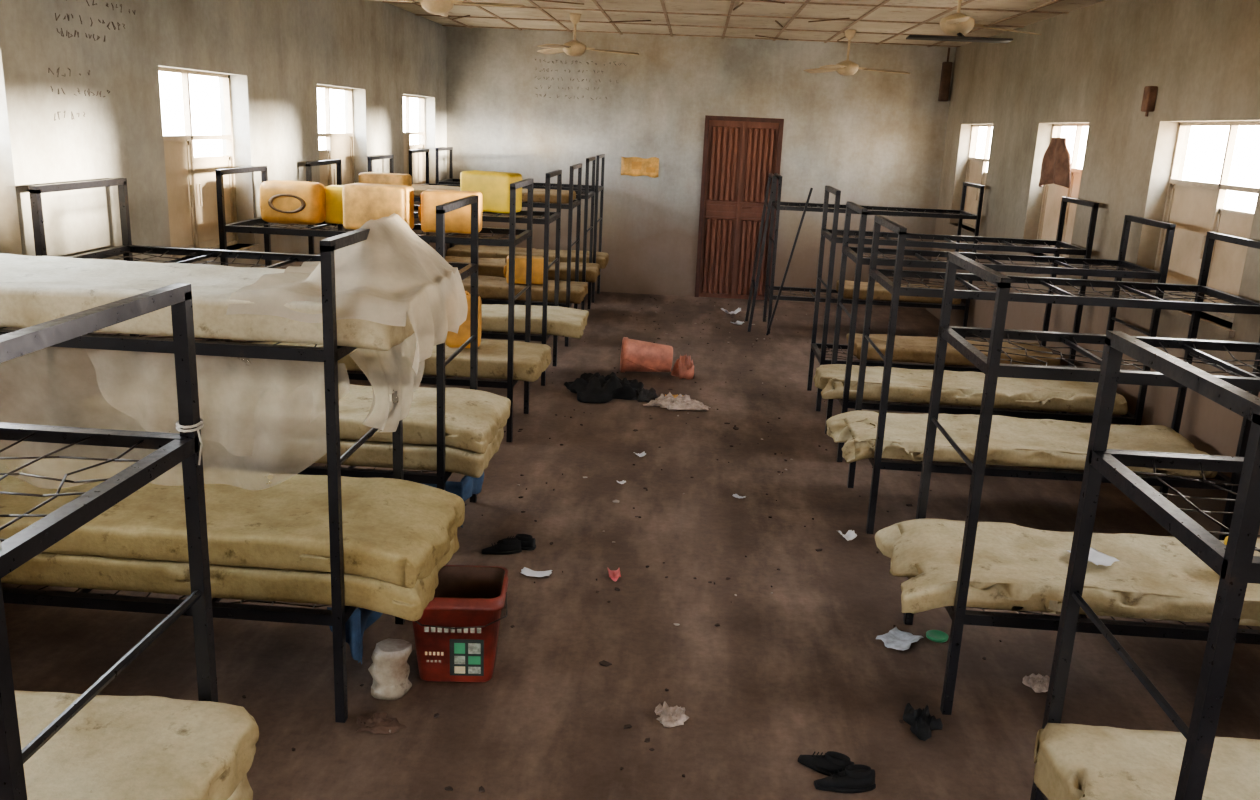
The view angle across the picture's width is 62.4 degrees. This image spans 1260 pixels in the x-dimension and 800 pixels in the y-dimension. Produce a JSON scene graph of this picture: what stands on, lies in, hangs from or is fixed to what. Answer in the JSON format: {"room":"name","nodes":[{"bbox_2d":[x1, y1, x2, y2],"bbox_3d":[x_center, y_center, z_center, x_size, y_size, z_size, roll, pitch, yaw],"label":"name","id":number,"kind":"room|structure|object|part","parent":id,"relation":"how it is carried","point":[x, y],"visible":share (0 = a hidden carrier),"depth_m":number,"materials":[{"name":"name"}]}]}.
{"room":"dormitory","nodes":[
{"label":"dormitory","id":0,"kind":"room"},
{"bbox_2d":[0,0,446,458],"bbox_3d":[-2.872,-0.934,5.019,0.203,3.090,16.600,3,15,3],"label":"wall","id":1,"kind":"structure","parent":0,"point":[275,54],"depth_m":5.89,"materials":[{"name":"paint"}]},
{"bbox_2d":[158,67,237,259],"bbox_3d":[-2.800,-1.506,6.625,0.040,1.140,1.200,3,15,3],"label":"frame","id":2,"kind":"object","parent":1,"relation":"attached to","point":[188,135],"visible":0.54,"depth_m":6.71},
{"bbox_2d":[164,140,234,255],"bbox_3d":[-2.799,-1.311,6.676,0.048,0.694,1.156,3,15,3],"label":"shutter leaves","id":3,"kind":"object","parent":1,"relation":"attached to","point":[176,153],"visible":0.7,"depth_m":6.68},
{"bbox_2d":[172,202,420,263],"bbox_3d":[-2.767,-0.948,6.831,0.230,0.040,11.600,3,15,3],"label":"trim","id":4,"kind":"structure","parent":1,"relation":"attached to","point":[256,247],"depth_m":7.15,"materials":[{"name":"paint"}]},
{"bbox_2d":[319,136,351,186],"bbox_3d":[-2.637,-1.960,9.157,0.048,0.694,1.216,3,15,3],"label":"shutter leaves","id":5,"kind":"object","parent":1,"relation":"attached to","point":[341,148],"visible":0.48,"depth_m":9.34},
{"bbox_2d":[317,85,354,184],"bbox_3d":[-2.637,-2.155,9.106,0.040,1.140,1.260,3,15,3],"label":"frame","id":6,"kind":"object","parent":1,"relation":"attached to","point":[327,134],"visible":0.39,"depth_m":9.14,"materials":[{"name":"metal"}]},
{"bbox_2d":[403,135,423,183],"bbox_3d":[-2.475,-2.610,11.639,0.048,0.694,1.316,3,15,3],"label":"shutter leaves","id":7,"kind":"object","parent":1,"relation":"attached to","point":[418,173],"visible":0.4,"depth_m":11.95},
{"bbox_2d":[403,95,424,183],"bbox_3d":[-2.475,-2.804,11.588,0.040,1.140,1.360,3,15,3],"label":"frame","id":8,"kind":"object","parent":1,"relation":"attached to","point":[407,110],"visible":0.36,"depth_m":11.84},
{"bbox_2d":[1,291,1259,799],"bbox_3d":[0.157,0.811,5.277,6.420,0.150,16.600,3,15,3],"label":"floor","id":9,"kind":"structure","parent":0,"point":[801,667],"depth_m":4.29,"materials":[{"name":"concrete"}]},
{"bbox_2d":[0,283,217,799],"bbox_3d":[-1.968,0.588,2.205,1.916,1.666,0.787,3,15,3],"label":"bunk bed","id":10,"kind":"object","parent":9,"relation":"on","point":[185,447],"visible":0.96,"depth_m":2.18,"materials":[{"name":"paint"}]},
{"bbox_3d":[-1.001,0.092,2.387,0.073,0.097,0.058,7,16,17],"label":"tied cord","id":11,"kind":"part","parent":10,"relation":"part of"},
{"bbox_2d":[227,774,252,799],"bbox_3d":[-1.893,0.951,2.298,1.946,0.136,0.663,3,15,3],"label":"mattress","id":12,"kind":"object","parent":10,"relation":"on","point":[243,791],"visible":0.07,"depth_m":2.50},
{"bbox_2d":[14,690,258,799],"bbox_3d":[-1.881,0.824,2.269,1.959,0.146,0.677,3,15,3],"label":"mattress","id":13,"kind":"object","parent":12,"relation":"on","point":[114,747],"visible":0.9,"depth_m":2.34,"materials":[{"name":"fabric"}]},
{"bbox_2d":[0,228,404,722],"bbox_3d":[-1.874,0.164,3.822,1.893,1.666,0.773,3,15,3],"label":"bunk bed","id":14,"kind":"object","parent":9,"relation":"on","point":[330,353],"visible":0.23,"depth_m":3.49,"materials":[{"name":"paint"}]},
{"bbox_2d":[0,253,414,350],"bbox_3d":[-1.727,-0.366,3.675,2.018,0.158,0.686,3,15,3],"label":"mattress","id":15,"kind":"object","parent":14,"relation":"on","point":[34,290],"visible":0.61,"depth_m":3.36,"materials":[{"name":"fabric"}]},
{"bbox_2d":[1,532,458,620],"bbox_3d":[-1.724,0.547,3.910,2.068,0.168,0.664,3,15,3],"label":"mattress","id":16,"kind":"object","parent":14,"relation":"on","point":[45,569],"visible":0.32,"depth_m":3.58,"materials":[{"name":"fabric"}]},
{"bbox_2d":[0,456,464,588],"bbox_3d":[-1.708,0.432,3.881,2.088,0.180,0.682,3,15,3],"label":"mattress","id":17,"kind":"object","parent":16,"relation":"on","point":[396,531],"visible":0.76,"depth_m":3.70,"materials":[{"name":"fabric"}]},
{"bbox_2d":[0,213,467,488],"bbox_3d":[-1.601,-0.189,3.729,1.912,0.960,0.745,3,15,3],"label":"net","id":18,"kind":"object","parent":14,"relation":"hanging from","point":[390,275],"visible":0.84,"depth_m":3.49,"materials":[{"name":"beige"}]},
{"bbox_2d":[327,607,382,663],"bbox_3d":[-1.000,0.774,3.959,0.122,0.216,0.554,3,15,3],"label":"bedsheet","id":19,"kind":"object","parent":14,"relation":"on","point":[360,619],"visible":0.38,"depth_m":3.71,"materials":[{"name":"fabric"}]},
{"bbox_2d":[29,178,478,502],"bbox_3d":[-1.782,-0.204,5.231,1.893,1.666,0.773,3,15,3],"label":"bunk bed","id":20,"kind":"object","parent":9,"relation":"on","point":[465,269],"visible":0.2,"depth_m":5.02,"materials":[{"name":"paint"}]},
{"bbox_2d":[85,424,503,477],"bbox_3d":[-1.670,0.171,5.323,1.981,0.150,0.664,3,15,3],"label":"mattress","id":21,"kind":"object","parent":20,"relation":"on","point":[312,450],"visible":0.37,"depth_m":5.00,"materials":[{"name":"fabric"}]},
{"bbox_2d":[77,372,510,453],"bbox_3d":[-1.651,0.048,5.295,2.011,0.161,0.675,3,15,3],"label":"mattress","id":22,"kind":"object","parent":21,"relation":"on","point":[473,418],"visible":0.82,"depth_m":5.06,"materials":[{"name":"fabric"}]},
{"bbox_2d":[420,472,483,527],"bbox_3d":[-0.944,0.423,5.334,0.314,0.236,0.634,3,15,3],"label":"bedsheet","id":23,"kind":"object","parent":20,"relation":"on","point":[468,485],"visible":0.4,"depth_m":5.18,"materials":[{"name":"fabric"}]},
{"bbox_2d":[215,166,532,441],"bbox_3d":[-1.664,-0.674,7.027,1.893,1.666,0.733,3,15,3],"label":"bunk bed","id":24,"kind":"object","parent":9,"relation":"on","point":[246,226],"visible":0.46,"depth_m":6.79,"materials":[{"name":"paint"}]},
{"bbox_2d":[260,180,325,224],"bbox_3d":[-2.240,-1.306,6.868,0.425,0.275,0.227,3,15,3],"label":"jerrycan","id":25,"kind":"object","parent":24,"relation":"on","point":[281,201],"visible":1,"depth_m":6.77,"materials":[{"name":"plastic"}]},
{"bbox_2d":[325,185,343,223],"bbox_3d":[-1.887,-1.319,7.029,0.382,0.248,0.204,2,15,-3],"label":"jerrycan","id":26,"kind":"object","parent":24,"relation":"on","point":[333,193],"visible":0.42,"depth_m":6.93,"materials":[{"name":"plastic"}]},
{"bbox_2d":[342,183,413,229],"bbox_3d":[-1.638,-1.244,6.712,0.443,0.287,0.236,4,15,6],"label":"jerrycan","id":27,"kind":"object","parent":24,"relation":"on","point":[362,202],"visible":0.77,"depth_m":6.60,"materials":[{"name":"plastic"}]},
{"bbox_2d":[245,339,550,381],"bbox_3d":[-1.551,-0.316,7.113,1.981,0.154,0.629,3,15,3],"label":"mattress","id":28,"kind":"object","parent":24,"relation":"on","point":[530,360],"visible":0.54,"depth_m":6.83,"materials":[{"name":"fabric"}]},
{"bbox_2d":[445,291,481,347],"bbox_3d":[-1.122,-0.547,6.994,0.247,0.382,0.202,0,15,-8],"label":"jerrycan","id":29,"kind":"object","parent":28,"relation":"on","point":[453,340],"visible":0.43,"depth_m":6.92,"materials":[{"name":"plastic"}]},
{"bbox_2d":[418,189,481,233],"bbox_3d":[-1.176,-1.228,6.777,0.408,0.265,0.218,2,15,-3],"label":"jerrycan","id":30,"kind":"object","parent":24,"relation":"on","point":[458,220],"visible":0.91,"depth_m":6.68,"materials":[{"name":"plastic"}]},
{"bbox_3d":[-1.358,-1.216,6.774,0.045,0.134,0.023,2,15,-3],"label":"handle","id":31,"kind":"part","parent":30,"relation":"part of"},
{"bbox_2d":[356,712,406,733],"bbox_3d":[-0.863,1.110,3.603,0.184,0.036,0.126,3,15,3],"label":"rag","id":32,"kind":"object","parent":9,"relation":"on","point":[378,723],"visible":1,"depth_m":3.59,"materials":[{"name":"brown fabric"}]},
{"bbox_2d":[368,638,411,699],"bbox_3d":[-0.873,0.981,3.796,0.151,0.197,0.128,-8,18,-34],"label":"plastic container","id":33,"kind":"object","parent":9,"relation":"on","point":[389,670],"visible":1,"depth_m":3.76,"materials":[{"name":"plastic"}]},
{"bbox_2d":[306,159,561,385],"bbox_3d":[-1.567,-1.066,8.524,1.893,1.666,0.733,3,15,3],"label":"bunk bed","id":34,"kind":"object","parent":9,"relation":"on","point":[549,216],"visible":0.17,"depth_m":8.27,"materials":[{"name":"paint"}]},
{"bbox_2d":[359,172,411,186],"bbox_3d":[-1.992,-1.698,8.407,0.412,0.268,0.220,5,15,8],"label":"jerrycan","id":35,"kind":"object","parent":34,"relation":"on","point":[366,177],"visible":0.46,"depth_m":8.29,"materials":[{"name":"plastic"}]},
{"bbox_2d":[460,170,521,213],"bbox_3d":[-1.140,-1.687,8.416,0.486,0.316,0.259,7,15,17],"label":"jerrycan","id":36,"kind":"object","parent":34,"relation":"on","point":[494,186],"visible":0.69,"depth_m":8.29,"materials":[{"name":"plastic"}]},
{"bbox_2d":[481,304,588,338],"bbox_3d":[-1.406,-0.694,8.610,2.091,0.156,0.624,3,15,3],"label":"mattress","id":37,"kind":"object","parent":34,"relation":"on","point":[561,321],"visible":0.34,"depth_m":8.30,"materials":[{"name":"fabric"}]},
{"bbox_2d":[412,565,507,681],"bbox_3d":[-0.653,0.860,3.951,0.382,0.358,0.325,2,15,-3],"label":"paint bucket","id":38,"kind":"object","parent":9,"relation":"on","point":[456,634],"visible":0.76,"depth_m":3.86,"materials":[{"name":"red plastic"}]},
{"bbox_3d":[-0.646,0.777,3.853,0.382,0.070,0.177,2,15,-3],"label":"wire handle","id":39,"kind":"part","parent":38,"relation":"part of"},
{"bbox_2d":[367,155,581,346],"bbox_3d":[-1.469,-1.457,10.020,1.893,1.666,0.733,3,15,3],"label":"bunk bed","id":40,"kind":"object","parent":9,"relation":"on","point":[572,203],"visible":0.16,"depth_m":9.75,"materials":[{"name":"paint"}]},
{"bbox_2d":[412,184,575,203],"bbox_3d":[-1.420,-1.972,9.886,1.777,0.091,0.628,3,15,3],"label":"mattress","id":41,"kind":"object","parent":40,"relation":"on","point":[538,194],"visible":0.26,"depth_m":9.62,"materials":[{"name":"fabric"}]},
{"bbox_2d":[462,275,587,303],"bbox_3d":[-1.388,-1.099,10.108,1.929,0.142,0.627,3,15,3],"label":"mattress","id":42,"kind":"object","parent":40,"relation":"on","point":[489,287],"visible":0.36,"depth_m":9.81,"materials":[{"name":"fabric"}]},
{"bbox_2d":[503,256,543,284],"bbox_3d":[-1.021,-1.252,10.005,0.391,0.254,0.208,0,15,-8],"label":"jerrycan","id":43,"kind":"object","parent":42,"relation":"on","point":[520,261],"visible":0.68,"depth_m":9.91,"materials":[{"name":"plastic"}]},
{"bbox_3d":[-1.194,-1.235,9.984,0.043,0.128,0.022,0,15,-8],"label":"handle","id":44,"kind":"part","parent":43,"relation":"part of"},
{"bbox_2d":[482,538,521,554],"bbox_3d":[-0.629,0.715,5.096,0.193,0.061,0.079,-2,15,-15],"label":"shoe","id":45,"kind":"object","parent":9,"relation":"on","point":[506,546],"visible":1,"depth_m":5.08,"materials":[{"name":"fabric"}]},
{"bbox_2d":[409,149,595,309],"bbox_3d":[-1.380,-1.825,11.368,1.893,1.696,0.733,3,15,3],"label":"bunk bed","id":46,"kind":"object","parent":9,"relation":"on","point":[586,194],"visible":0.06,"depth_m":11.21,"materials":[{"name":"paint"}]},
{"bbox_2d":[445,256,599,282],"bbox_3d":[-1.296,-1.452,11.461,1.936,0.139,0.625,3,15,3],"label":"mattress","id":47,"kind":"object","parent":46,"relation":"on","point":[486,266],"visible":0.36,"depth_m":11.18,"materials":[{"name":"fabric"}]},
{"bbox_2d":[498,534,535,549],"bbox_3d":[-0.564,0.698,5.170,0.193,0.061,0.079,6,15,12],"label":"shoe","id":48,"kind":"object","parent":9,"relation":"on","point":[527,542],"visible":0.58,"depth_m":5.14,"materials":[{"name":"fabric"}]},
{"bbox_2d":[435,147,604,302],"bbox_3d":[-1.307,-2.116,12.479,1.893,1.696,0.733,3,15,3],"label":"bunk bed","id":49,"kind":"object","parent":9,"relation":"on","point":[450,180],"visible":0.23,"depth_m":12.27,"materials":[{"name":"paint"}]},
{"bbox_2d":[446,245,608,268],"bbox_3d":[-1.221,-1.740,12.567,1.927,0.139,0.613,3,15,3],"label":"mattress","id":50,"kind":"object","parent":49,"relation":"on","point":[602,258],"visible":0.58,"depth_m":12.31,"materials":[{"name":"fabric"}]},
{"bbox_2d":[520,567,551,576],"bbox_3d":[-0.436,0.804,4.848,0.148,0.024,0.076,5,15,8],"label":"paper scrap","id":51,"kind":"object","parent":9,"relation":"on","point":[526,571],"visible":1,"depth_m":4.85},
{"bbox_2d":[564,372,643,402],"bbox_3d":[-0.210,-0.125,8.117,0.623,0.172,0.569,3,15,3],"label":"heap","id":52,"kind":"object","parent":9,"relation":"on","point":[589,388],"visible":0.99,"depth_m":8.02,"materials":[{"name":"fabric"}]},
{"bbox_2d":[608,568,620,580],"bbox_3d":[-0.074,0.811,4.867,0.057,0.032,0.119,1,15,-5],"label":"paper scrap","id":53,"kind":"object","parent":9,"relation":"on","point":[614,575],"visible":1,"depth_m":4.86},
{"bbox_2d":[633,451,645,456],"bbox_3d":[0.063,0.345,6.652,0.077,0.029,0.056,-3,16,-19],"label":"paper scrap","id":54,"kind":"object","parent":9,"relation":"on","point":[642,454],"visible":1,"depth_m":6.66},
{"bbox_2d":[632,388,657,401],"bbox_3d":[0.108,-0.052,8.094,0.226,0.070,0.282,3,15,3],"label":"rag","id":55,"kind":"object","parent":9,"relation":"on","point":[645,395],"visible":0.99,"depth_m":8.06,"materials":[{"name":"grey fabric"}]},
{"bbox_2d":[620,337,672,372],"bbox_3d":[0.145,-0.377,8.822,0.449,0.302,0.309,2,15,-3],"label":"pail","id":56,"kind":"object","parent":9,"relation":"on","point":[636,355],"visible":1,"depth_m":8.72,"materials":[{"name":"plastic"}]},
{"bbox_3d":[0.158,-0.313,8.839,0.425,0.114,0.309,5,15,-4],"label":"handle","id":57,"kind":"part","parent":56,"relation":"part of","materials":[{"name":"plastic"}]},
{"bbox_2d":[655,701,688,727],"bbox_3d":[0.151,1.117,3.720,0.127,0.050,0.127,3,15,3],"label":"plastic bag","id":58,"kind":"object","parent":9,"relation":"on","point":[674,716],"visible":1,"depth_m":3.70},
{"bbox_2d":[643,392,710,410],"bbox_3d":[0.357,0.005,7.864,0.514,0.098,0.267,3,15,3],"label":"plastic bag","id":59,"kind":"object","parent":9,"relation":"on","point":[680,402],"visible":1,"depth_m":7.84,"materials":[{"name":"plastic"}]},
{"bbox_2d":[671,354,693,378],"bbox_3d":[0.449,-0.299,8.830,0.197,0.201,0.207,3,15,3],"label":"plastic bag","id":60,"kind":"object","parent":9,"relation":"on","point":[683,367],"visible":1,"depth_m":8.76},
{"bbox_2d":[721,308,740,313],"bbox_3d":[1.157,-1.017,11.880,0.230,0.080,0.164,-1,15,-14],"label":"paper scrap","id":61,"kind":"object","parent":9,"relation":"on","point":[738,309],"visible":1,"depth_m":11.88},
{"bbox_2d":[242,298,1226,791],"bbox_3d":[0.405,0.111,7.654,4.762,0.008,10.779,3,15,3],"label":"debris","id":62,"kind":"object","parent":9,"relation":"on","point":[603,663],"visible":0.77,"depth_m":5.00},
{"bbox_2d":[731,321,743,324],"bbox_3d":[1.167,-0.841,11.304,0.129,0.038,0.113,-11,20,-41],"label":"paper scrap","id":63,"kind":"object","parent":9,"relation":"on","point":[736,322],"visible":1,"depth_m":11.30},
{"bbox_2d":[732,494,745,497],"bbox_3d":[0.629,0.556,5.987,0.083,0.014,0.048,12,17,30],"label":"paper scrap","id":64,"kind":"object","parent":9,"relation":"on","point":[734,495],"visible":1,"depth_m":5.99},
{"bbox_2d":[745,173,775,331],"bbox_3d":[1.379,-1.576,11.056,0.171,1.617,0.660,3,15,3],"label":"frame","id":65,"kind":"object","parent":9,"relation":"on","point":[754,284],"visible":1,"depth_m":10.92,"materials":[{"name":"paint"}]},
{"bbox_2d":[766,188,812,334],"bbox_3d":[1.622,-1.398,10.610,0.352,1.525,0.023,3,15,3],"label":"bar","id":66,"kind":"object","parent":9,"relation":"on","point":[811,189],"visible":1,"depth_m":10.59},
{"bbox_2d":[798,751,853,775],"bbox_3d":[0.656,1.203,3.472,0.188,0.060,0.077,10,17,26],"label":"shoe","id":67,"kind":"object","parent":9,"relation":"on","point":[832,761],"visible":0.94,"depth_m":3.45,"materials":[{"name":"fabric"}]},
{"bbox_2d":[814,764,875,792],"bbox_3d":[0.700,1.227,3.382,0.198,0.063,0.081,1,15,-7],"label":"shoe","id":68,"kind":"object","parent":9,"relation":"on","point":[856,778],"visible":1,"depth_m":3.36,"materials":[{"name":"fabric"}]},
{"bbox_2d":[838,530,856,540],"bbox_3d":[1.135,0.705,5.444,0.080,0.047,0.083,-1,15,-14],"label":"paper scrap","id":69,"kind":"object","parent":9,"relation":"on","point":[850,535],"visible":1,"depth_m":5.44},
{"bbox_2d":[763,173,984,338],"bbox_3d":[2.510,-1.508,10.989,2.043,1.616,0.733,3,15,3],"label":"bunk bed","id":70,"kind":"object","parent":9,"relation":"on","point":[960,214],"visible":0.66,"depth_m":10.78,"materials":[{"name":"paint"}]},
{"bbox_2d":[836,280,960,303],"bbox_3d":[2.842,-1.152,11.060,1.246,0.117,0.622,3,15,3],"label":"mattress","id":71,"kind":"object","parent":70,"relation":"on","point":[880,293],"visible":0.48,"depth_m":10.78,"materials":[{"name":"fabric"}]},
{"bbox_2d":[876,627,923,650],"bbox_3d":[1.134,1.004,4.373,0.150,0.016,0.195,16,20,41],"label":"leaflet","id":72,"kind":"object","parent":9,"relation":"on","point":[896,639],"visible":1,"depth_m":4.37,"materials":[{"name":"paper"}]},
{"bbox_2d":[903,703,942,740],"bbox_3d":[1.052,1.141,3.745,0.141,0.070,0.164,-5,17,-28],"label":"rag","id":73,"kind":"object","parent":9,"relation":"on","point":[922,723],"visible":1,"depth_m":3.73,"materials":[{"name":"fabric"}]},
{"bbox_2d":[926,630,948,642],"bbox_3d":[1.307,1.004,4.424,0.094,0.014,0.094,3,15,3],"label":"lid","id":74,"kind":"object","parent":9,"relation":"on","point":[933,635],"visible":1,"depth_m":4.42,"materials":[{"name":"green plastic"}]},
{"bbox_2d":[807,186,1098,412],"bbox_3d":[2.406,-0.746,8.011,1.863,1.656,0.683,3,15,3],"label":"bunk bed","id":75,"kind":"object","parent":9,"relation":"on","point":[830,234],"visible":0.62,"depth_m":7.83,"materials":[{"name":"paint"}]},
{"bbox_2d":[846,333,1060,365],"bbox_3d":[2.496,-0.385,8.099,1.551,0.118,0.575,3,15,3],"label":"mattress","id":76,"kind":"object","parent":75,"relation":"on","point":[911,349],"visible":0.62,"depth_m":7.86,"materials":[{"name":"fabric"}]},
{"bbox_2d":[825,202,1175,461],"bbox_3d":[2.326,-0.411,6.809,1.863,1.616,0.683,3,15,3],"label":"bunk bed","id":77,"kind":"object","parent":9,"relation":"on","point":[855,254],"visible":0.67,"depth_m":6.60,"materials":[{"name":"paint"}]},
{"bbox_2d":[813,364,1127,414],"bbox_3d":[2.216,-0.080,6.903,1.943,0.136,0.572,3,15,3],"label":"mattress","id":78,"kind":"object","parent":77,"relation":"on","point":[965,388],"visible":0.82,"depth_m":6.68,"materials":[{"name":"fabric"}]},
{"bbox_2d":[1022,673,1049,692],"bbox_3d":[1.602,1.092,4.061,0.115,0.052,0.116,-4,16,-23],"label":"plastic bag","id":79,"kind":"object","parent":9,"relation":"on","point":[1039,683],"visible":0.9,"depth_m":4.04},
{"bbox_2d":[847,215,1259,539],"bbox_3d":[2.251,-0.110,5.660,1.863,1.616,0.763,3,15,3],"label":"bunk bed","id":80,"kind":"object","parent":9,"relation":"on","point":[1241,305],"visible":0.56,"depth_m":5.44,"materials":[{"name":"paint"}]},
{"bbox_2d":[826,410,1216,477],"bbox_3d":[2.117,0.245,5.765,1.975,0.165,0.679,3,15,3],"label":"mattress","id":81,"kind":"object","parent":80,"relation":"on","point":[1013,441],"visible":0.8,"depth_m":5.67,"materials":[{"name":"fabric"}]},
{"bbox_2d":[903,252,1259,714],"bbox_3d":[2.139,0.338,3.946,1.863,1.616,0.753,3,15,3],"label":"bunk bed","id":82,"kind":"object","parent":9,"relation":"on","point":[991,366],"visible":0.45,"depth_m":3.74,"materials":[{"name":"paint"}]},
{"bbox_2d":[875,518,1259,625],"bbox_3d":[1.998,0.691,4.048,1.970,0.162,0.664,3,15,3],"label":"mattress","id":83,"kind":"object","parent":82,"relation":"on","point":[1015,567],"visible":0.82,"depth_m":3.93,"materials":[{"name":"fabric"}]},
{"bbox_2d":[1066,547,1118,565],"bbox_3d":[1.792,0.606,4.029,0.125,0.014,0.173,-4,16,-25],"label":"folded paper","id":84,"kind":"object","parent":83,"relation":"on","point":[1096,557],"visible":0.67,"depth_m":4.01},
{"bbox_2d":[1030,330,1259,799],"bbox_3d":[2.034,0.757,2.344,1.863,1.616,0.733,3,15,3],"label":"bunk bed","id":85,"kind":"object","parent":9,"relation":"on","point":[1235,563],"visible":0.85,"depth_m":2.18,"materials":[{"name":"paint"}]},
{"bbox_2d":[1034,723,1259,799],"bbox_3d":[1.978,1.060,2.447,1.860,0.171,0.664,3,15,3],"label":"mattress","id":86,"kind":"object","parent":85,"relation":"on","point":[1073,761],"visible":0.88,"depth_m":2.62,"materials":[{"name":"fabric"}]},
{"bbox_2d":[446,27,955,308],"bbox_3d":[0.745,-2.824,12.778,6.020,3.090,0.203,3,15,3],"label":"wall","id":87,"kind":"structure","parent":0,"point":[876,138],"depth_m":12.56,"materials":[{"name":"paint"}]},
{"bbox_2d":[621,157,658,177],"bbox_3d":[0.121,-2.846,12.698,0.460,0.250,0.014,3,15,3],"label":"notice","id":88,"kind":"object","parent":87,"relation":"attached to","point":[632,166],"visible":1,"depth_m":12.70,"materials":[{"name":"paper"}]},
{"bbox_2d":[699,120,778,299],"bbox_3d":[1.327,-2.311,12.778,0.840,2.150,0.110,3,15,3],"label":"door leaf","id":89,"kind":"structure","parent":87,"relation":"in","point":[741,155],"depth_m":12.76,"materials":[{"name":"wood"}]},
{"bbox_2d":[695,115,783,300],"bbox_3d":[1.330,-2.342,12.796,0.940,2.200,0.120,3,15,3],"label":"frame","id":90,"kind":"object","parent":87,"relation":"attached to","point":[707,117],"visible":0.8,"depth_m":12.61,"materials":[{"name":"wood"}]},
{"bbox_2d":[938,47,952,100],"bbox_3d":[3.701,-3.810,12.174,0.100,0.600,0.100,3,15,3],"label":"meter box","id":91,"kind":"object","parent":87,"relation":"attached to","point":[946,71],"visible":1,"depth_m":12.15,"materials":[{"name":"brown paint"}]},
{"bbox_2d":[389,0,1105,46],"bbox_3d":[0.296,-2.284,4.458,6.420,0.080,16.600,3,15,3],"label":"ceiling","id":92,"kind":"structure","parent":0,"point":[680,6],"depth_m":9.95,"materials":[{"name":"wood"}]},
{"bbox_2d":[371,0,524,16],"bbox_3d":[-1.270,-2.880,7.287,1.149,0.350,1.126,3,15,3],"label":"ceiling fan","id":93,"kind":"object","parent":92,"relation":"hanging from","point":[438,7],"depth_m":7.15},
{"bbox_2d":[537,13,638,55],"bbox_3d":[-0.452,-3.622,10.328,1.097,0.400,1.165,3,15,3],"label":"ceiling fan","id":94,"kind":"object","parent":92,"relation":"hanging from","point":[571,48],"depth_m":10.34,"materials":[{"name":"metal"}]},
{"bbox_2d":[452,0,849,40],"bbox_3d":[0.132,-3.302,8.499,4.951,0.017,7.231,3,15,3],"label":"trim","id":95,"kind":"structure","parent":92,"relation":"attached to","point":[740,4],"depth_m":9.71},
{"bbox_2d":[382,0,1068,46],"bbox_3d":[0.294,-2.240,4.470,6.020,0.012,16.200,3,15,3],"label":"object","id":96,"kind":"structure","parent":92,"relation":"attached to","point":[806,2],"depth_m":9.89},
{"bbox_2d":[803,29,909,75],"bbox_3d":[2.377,-3.568,10.704,1.049,0.450,1.177,3,15,3],"label":"ceiling fan","id":97,"kind":"object","parent":92,"relation":"hanging from","point":[846,68],"depth_m":10.70,"materials":[{"name":"metal"}]},
{"bbox_2d":[906,0,1040,42],"bbox_3d":[2.436,-2.657,7.121,0.996,0.375,0.893,3,15,3],"label":"ceiling fan","id":98,"kind":"object","parent":92,"relation":"hanging from","point":[959,24],"depth_m":7.25,"materials":[{"name":"metal"}]},
{"bbox_2d":[926,0,1259,539],"bbox_3d":[3.329,-0.573,4.707,0.200,3.090,16.600,3,15,3],"label":"wall","id":99,"kind":"structure","parent":0,"point":[1093,64],"depth_m":7.38,"materials":[{"name":"paint"}]},
{"bbox_2d":[962,160,986,227],"bbox_3d":[3.783,-2.222,11.238,0.048,0.694,1.256,3,15,3],"label":"shutter leaves","id":100,"kind":"object","parent":99,"relation":"attached to","point":[975,167],"visible":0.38,"depth_m":11.55,"materials":[{"name":"wood"}]},
{"bbox_2d":[962,124,992,230],"bbox_3d":[3.800,-2.396,11.191,0.040,1.100,1.300,3,15,3],"label":"frame","id":101,"kind":"object","parent":99,"relation":"attached to","point":[984,159],"visible":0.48,"depth_m":11.26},
{"bbox_2d":[1038,137,1070,187],"bbox_3d":[3.441,-1.914,8.410,0.094,0.408,0.609,3,15,3],"label":"jacket","id":102,"kind":"object","parent":99,"relation":"hanging from","point":[1056,162],"visible":1,"depth_m":8.31,"materials":[{"name":"brown fabric"}]},
{"bbox_2d":[1038,172,1081,256],"bbox_3d":[3.613,-1.540,8.631,0.048,0.694,1.156,3,15,3],"label":"shutter leaves","id":103,"kind":"object","parent":99,"relation":"attached to","point":[1054,193],"visible":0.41,"depth_m":8.85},
{"bbox_2d":[1036,123,1088,256],"bbox_3d":[3.630,-1.714,8.584,0.040,1.100,1.200,3,15,3],"label":"frame","id":104,"kind":"object","parent":99,"relation":"attached to","point":[1079,125],"visible":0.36,"depth_m":8.54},
{"bbox_2d":[946,223,1234,337],"bbox_3d":[3.392,-0.535,6.319,0.230,0.040,11.780,3,15,3],"label":"trim","id":105,"kind":"structure","parent":99,"relation":"attached to","point":[1220,329],"depth_m":6.11,"materials":[{"name":"paint"}]},
{"bbox_2d":[1141,86,1157,116],"bbox_3d":[3.382,-1.946,6.779,0.060,0.190,0.080,3,15,3],"label":"switch box","id":106,"kind":"object","parent":99,"relation":"attached to","point":[1150,92],"visible":1,"depth_m":6.75,"materials":[{"name":"brown metal"}]},
{"bbox_2d":[1156,184,1253,317],"bbox_3d":[3.453,-0.902,6.193,0.048,0.694,1.306,3,15,3],"label":"shutter leaves","id":107,"kind":"object","parent":99,"relation":"attached to","point":[1191,208],"visible":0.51,"depth_m":6.33,"materials":[{"name":"wood"}]},
{"bbox_2d":[1150,121,1259,322],"bbox_3d":[3.470,-1.076,6.146,0.040,1.100,1.350,3,15,3],"label":"frame","id":108,"kind":"object","parent":99,"relation":"attached to","point":[1223,186],"visible":0.63,"depth_m":6.14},
{"label":"outside","id":109,"kind":"structure","parent":0,"visible":0},
{"bbox_2d":[194,156,1255,212],"bbox_3d":[0.210,1.079,5.447,80.000,0.150,90.000,3,15,3],"label":"ground","id":110,"kind":"structure","parent":109,"point":[1249,209],"depth_m":45.39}
]}

